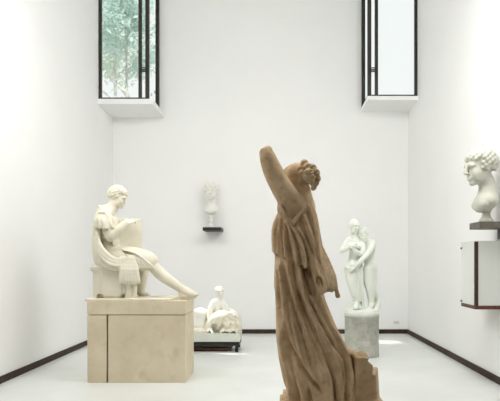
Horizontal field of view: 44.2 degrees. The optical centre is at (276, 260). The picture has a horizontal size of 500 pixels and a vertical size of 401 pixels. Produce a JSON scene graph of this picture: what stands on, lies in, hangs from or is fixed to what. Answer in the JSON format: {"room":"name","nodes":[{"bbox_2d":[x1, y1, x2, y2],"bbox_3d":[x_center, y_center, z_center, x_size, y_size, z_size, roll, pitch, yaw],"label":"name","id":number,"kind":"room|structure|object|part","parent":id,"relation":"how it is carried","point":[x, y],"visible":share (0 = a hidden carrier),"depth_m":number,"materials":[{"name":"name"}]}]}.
{"room":"sculpture gallery","nodes":[
{"label":"sculpture gallery","id":0,"kind":"room"},
{"bbox_2d":[0,0,112,375],"bbox_3d":[-3.543,-3.300,9.235,0.300,9.600,7.570,0,0,0],"label":"wall","id":1,"kind":"structure","parent":0,"point":[56,140],"depth_m":9.13,"materials":[{"name":"white paint"}]},
{"bbox_2d":[0,340,86,383],"bbox_3d":[-3.382,1.456,9.074,0.022,0.088,7.248,0,0,0],"label":"baseboard","id":2,"kind":"structure","parent":1,"relation":"attached to","point":[29,367],"depth_m":8.73,"materials":[{"name":"black wood"}]},
{"bbox_2d":[97,0,163,117],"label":"window","id":3,"kind":"structure","parent":1,"relation":"in","point":[116,107],"depth_m":11.66,"materials":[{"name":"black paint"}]},
{"bbox_3d":[-3.358,-4.681,11.690,0.060,3.237,0.060,0,0,0],"label":"frame","id":4,"kind":"part","parent":3,"relation":"part of","materials":[{"name":"brown metal"}]},
{"bbox_3d":[-2.885,-3.083,12.152,0.897,0.040,0.975,0,0,0],"label":"rail","id":5,"kind":"part","parent":3,"relation":"part of","materials":[{"name":"brown metal"}]},
{"bbox_3d":[-2.869,-3.013,12.165,1.049,0.100,1.110,0,0,0],"label":"sill","id":6,"kind":"part","parent":3,"relation":"part of","materials":[{"name":"white paint"}]},
{"bbox_3d":[-2.599,-4.681,11.690,0.060,3.237,0.060,0,0,0],"label":"frame","id":7,"kind":"part","parent":3,"relation":"part of","materials":[{"name":"brown metal"}]},
{"bbox_3d":[-2.464,-4.681,11.695,0.070,3.237,0.070,0,0,0],"label":"frame","id":8,"kind":"part","parent":3,"relation":"part of","materials":[{"name":"brown metal"}]},
{"bbox_3d":[-2.464,-4.681,12.675,0.070,3.237,0.080,0,0,0],"label":"frame","id":9,"kind":"part","parent":3,"relation":"part of","materials":[{"name":"brown metal"}]},
{"bbox_2d":[0,334,499,400],"bbox_3d":[-0.342,1.600,4.410,6.703,0.200,17.220,0,0,0],"label":"floor","id":10,"kind":"structure","parent":0,"point":[409,369],"depth_m":7.72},
{"bbox_2d":[87,298,193,382],"bbox_3d":[-1.731,0.996,7.947,1.212,1.008,0.765,0,0,0],"label":"stone plinth","id":11,"kind":"object","parent":10,"relation":"on","point":[128,341],"visible":0.92,"depth_m":7.57,"materials":[{"name":"beige stone"}]},
{"bbox_2d":[85,185,198,300],"bbox_3d":[-1.717,-0.247,7.939,1.461,1.479,0.762,0,0,0],"label":"seated statue","id":12,"kind":"object","parent":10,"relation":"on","point":[121,270],"visible":1,"depth_m":7.67,"materials":[{"name":"beige paint"}]},
{"bbox_3d":[-2.107,0.274,7.955,0.444,0.437,0.613,0,0,0],"label":"block seat","id":13,"kind":"part","parent":12,"relation":"part of","materials":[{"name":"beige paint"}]},
{"bbox_2d":[194,338,241,351],"bbox_3d":[-1.142,1.416,10.430,1.044,0.167,0.640,0,0,0],"label":"stand","id":14,"kind":"object","parent":10,"relation":"on","point":[197,345],"visible":0.43,"depth_m":10.11,"materials":[{"name":"black paint"}]},
{"bbox_2d":[194,286,241,341],"bbox_3d":[-1.116,0.877,10.415,1.075,0.910,0.630,0,0,0],"label":"statue","id":15,"kind":"object","parent":14,"relation":"on","point":[219,323],"visible":0.98,"depth_m":10.17,"materials":[{"name":"white stone"}]},
{"bbox_2d":[194,307,207,328],"bbox_3d":[-1.313,0.996,10.390,0.310,0.420,0.400,0,0,0],"label":"sculpture","id":16,"kind":"object","parent":15,"relation":"on","point":[200,314],"depth_m":10.24,"materials":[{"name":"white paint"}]},
{"bbox_2d":[194,309,241,332],"bbox_3d":[-1.010,1.010,10.388,0.862,0.418,0.545,0,0,0],"label":"drapery","id":17,"kind":"object","parent":15,"relation":"hanging from","point":[210,320],"depth_m":10.18,"materials":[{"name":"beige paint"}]},
{"bbox_3d":[-1.142,1.365,10.430,1.044,0.064,0.640,0,0,0],"label":"frame","id":18,"kind":"part","parent":14,"relation":"part of","materials":[{"name":"black paint"}]},
{"bbox_2d":[280,389,288,400],"bbox_3d":[0.501,1.378,5.600,0.947,0.243,0.960,0,0,0],"label":"pedestal","id":19,"kind":"object","parent":10,"relation":"on","point":[283,396],"visible":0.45,"depth_m":5.83,"materials":[{"name":"brown stone"}]},
{"bbox_3d":[0.501,1.287,5.600,0.887,0.060,0.900,0,0,0],"label":"pedestal moulding","id":20,"kind":"part","parent":19,"relation":"part of","materials":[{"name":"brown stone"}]},
{"bbox_2d":[259,146,382,400],"bbox_3d":[0.397,0.119,5.583,1.106,2.276,0.775,0,0,0],"label":"statue","id":21,"kind":"object","parent":19,"relation":"on","point":[316,363],"visible":1,"depth_m":5.36,"materials":[{"name":"brown stone"}]},
{"bbox_2d":[344,316,378,357],"bbox_3d":[1.340,1.183,9.730,0.544,0.635,0.544,0,0,0],"label":"pedestal","id":22,"kind":"object","parent":10,"relation":"on","point":[361,333],"visible":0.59,"depth_m":9.49,"materials":[{"name":"grey stone"}]},
{"bbox_2d":[340,219,380,316],"bbox_3d":[1.319,0.098,9.730,0.678,1.535,0.567,0,0,0],"label":"statue","id":23,"kind":"object","parent":22,"relation":"on","point":[357,276],"visible":1,"depth_m":9.64,"materials":[{"name":"white paint"}]},
{"bbox_2d":[344,262,363,308],"bbox_3d":[1.213,0.356,9.717,0.322,0.806,0.297,0,0,0],"label":"drapery","id":24,"kind":"object","parent":23,"relation":"hanging from","point":[355,278],"depth_m":9.61,"materials":[{"name":"white paint"}]},
{"bbox_2d":[113,0,407,328],"bbox_3d":[-0.342,-3.300,12.870,6.103,9.600,0.300,0,0,0],"label":"wall","id":25,"kind":"structure","parent":0,"point":[238,78],"depth_m":12.72,"materials":[{"name":"white paint"}]},
{"bbox_2d":[203,227,222,235],"bbox_3d":[-1.293,-0.591,12.460,0.365,0.160,0.520,0,0,0],"label":"wall shelf","id":26,"kind":"object","parent":25,"relation":"attached to","point":[213,230],"visible":1,"depth_m":12.20,"materials":[{"name":"black paint"}]},
{"bbox_2d":[203,181,217,226],"bbox_3d":[-1.342,-1.149,12.449,0.315,0.957,0.355,0,0,32],"label":"bust","id":27,"kind":"object","parent":26,"relation":"on","point":[210,188],"visible":1,"depth_m":12.38,"materials":[{"name":"white paint"}]},
{"bbox_2d":[242,329,406,333],"bbox_3d":[-0.342,1.456,12.709,6.103,0.088,0.022,0,0,0],"label":"baseboard","id":28,"kind":"structure","parent":25,"relation":"attached to","point":[244,331],"depth_m":12.70,"materials":[{"name":"black wood"}]},
{"bbox_2d":[361,0,418,111],"bbox_3d":[2.224,-4.768,12.245,0.971,3.365,0.950,0,0,0],"label":"window","id":29,"kind":"structure","parent":25,"relation":"in","point":[372,103],"depth_m":11.82,"materials":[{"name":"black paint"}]},
{"bbox_3d":[1.779,-4.730,12.675,0.070,3.140,0.080,0,0,0],"label":"frame","id":30,"kind":"part","parent":29,"relation":"part of","materials":[{"name":"brown metal"}]},
{"bbox_3d":[1.779,-4.730,11.855,0.070,3.140,0.070,0,0,0],"label":"frame","id":31,"kind":"part","parent":29,"relation":"part of","materials":[{"name":"brown metal"}]},
{"bbox_3d":[1.914,-4.730,11.850,0.060,3.140,0.060,0,0,0],"label":"frame","id":32,"kind":"part","parent":29,"relation":"part of","materials":[{"name":"brown metal"}]},
{"bbox_3d":[2.200,-3.180,12.232,0.899,0.040,0.815,0,0,0],"label":"rail","id":33,"kind":"part","parent":29,"relation":"part of","materials":[{"name":"brown metal"}]},
{"bbox_3d":[2.224,-3.123,12.245,0.971,0.075,0.950,0,0,0],"label":"sill","id":34,"kind":"part","parent":29,"relation":"part of","materials":[{"name":"white paint"}]},
{"bbox_3d":[2.675,-4.730,11.850,0.060,3.140,0.060,0,0,0],"label":"frame","id":35,"kind":"part","parent":29,"relation":"part of","materials":[{"name":"brown metal"}]},
{"bbox_2d":[408,0,499,376],"bbox_3d":[2.860,-3.300,9.235,0.300,9.600,7.570,0,0,0],"label":"wall","id":36,"kind":"structure","parent":0,"point":[456,112],"depth_m":9.61,"materials":[{"name":"white paint"}]},
{"bbox_2d":[407,329,499,384],"bbox_3d":[2.699,1.456,9.074,0.022,0.088,7.248,0,0,0],"label":"baseboard","id":37,"kind":"structure","parent":36,"relation":"attached to","point":[483,372],"depth_m":9.06,"materials":[{"name":"black wood"}]},
{"bbox_2d":[460,241,499,308],"bbox_3d":[2.533,0.170,7.640,0.354,0.822,0.560,0,0,0],"label":"display case","id":38,"kind":"object","parent":36,"relation":"attached to","point":[480,259],"visible":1,"depth_m":7.37,"materials":[{"name":"white wood"}]},
{"bbox_3d":[2.378,0.150,7.655,0.008,0.768,0.506,0,0,0],"label":"glass pane","id":39,"kind":"part","parent":38,"relation":"part of","materials":[{"name":"clear glass"}]},
{"bbox_3d":[2.390,0.151,7.380,0.040,0.769,0.040,0,0,0],"label":"corner post","id":40,"kind":"part","parent":38,"relation":"part of","materials":[{"name":"brown wood"}]},
{"bbox_3d":[2.539,-0.238,7.639,0.334,0.008,0.554,0,0,0],"label":"glass","id":41,"kind":"part","parent":38,"relation":"part of","materials":[{"name":"clear glass"}]},
{"bbox_3d":[2.540,0.558,7.640,0.340,0.045,0.560,0,0,0],"label":"board","id":42,"kind":"part","parent":38,"relation":"part of","materials":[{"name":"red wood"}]},
{"bbox_3d":[2.559,0.150,7.370,0.294,0.768,0.008,0,0,0],"label":"glass pane","id":43,"kind":"part","parent":38,"relation":"part of","materials":[{"name":"clear glass"}]},
{"bbox_2d":[470,222,499,238],"bbox_3d":[2.541,-0.363,7.390,0.338,0.200,0.380,0,0,0],"label":"wall shelf","id":44,"kind":"object","parent":36,"relation":"attached to","point":[477,225],"visible":1,"depth_m":7.24,"materials":[{"name":"black paint"}]},
{"bbox_2d":[463,146,499,221],"bbox_3d":[2.469,-0.919,7.395,0.388,0.912,0.397,0,0,36],"label":"bust","id":45,"kind":"object","parent":44,"relation":"on","point":[481,161],"visible":1,"depth_m":7.30,"materials":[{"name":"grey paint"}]},
{"bbox_3d":[2.695,-0.324,7.390,0.030,0.122,0.180,0,0,0],"label":"wall plate","id":46,"kind":"part","parent":44,"relation":"part of","materials":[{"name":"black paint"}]},
{"label":"outside","id":47,"kind":"structure","parent":0,"visible":0},
{"bbox_3d":[0.000,1.750,29.010,60.000,0.100,31.980,0,0,0],"label":"ground","id":48,"kind":"structure","parent":47,"visible":0},
{"bbox_2d":[102,0,154,96],"bbox_3d":[-4.515,-3.745,18.536,2.949,10.843,3.154,0,0,25],"label":"tree","id":49,"kind":"object","parent":48,"relation":"on","point":[122,13],"visible":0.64,"depth_m":18.30,"materials":[{"name":"green plant"}]},
{"bbox_2d":[102,1,154,96],"bbox_3d":[-6.252,-4.872,23.621,3.503,13.092,4.203,0,0,0],"label":"tree","id":50,"kind":"object","parent":48,"relation":"on","point":[108,66],"visible":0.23,"depth_m":24.20,"materials":[{"name":"green plant"}]}
]}

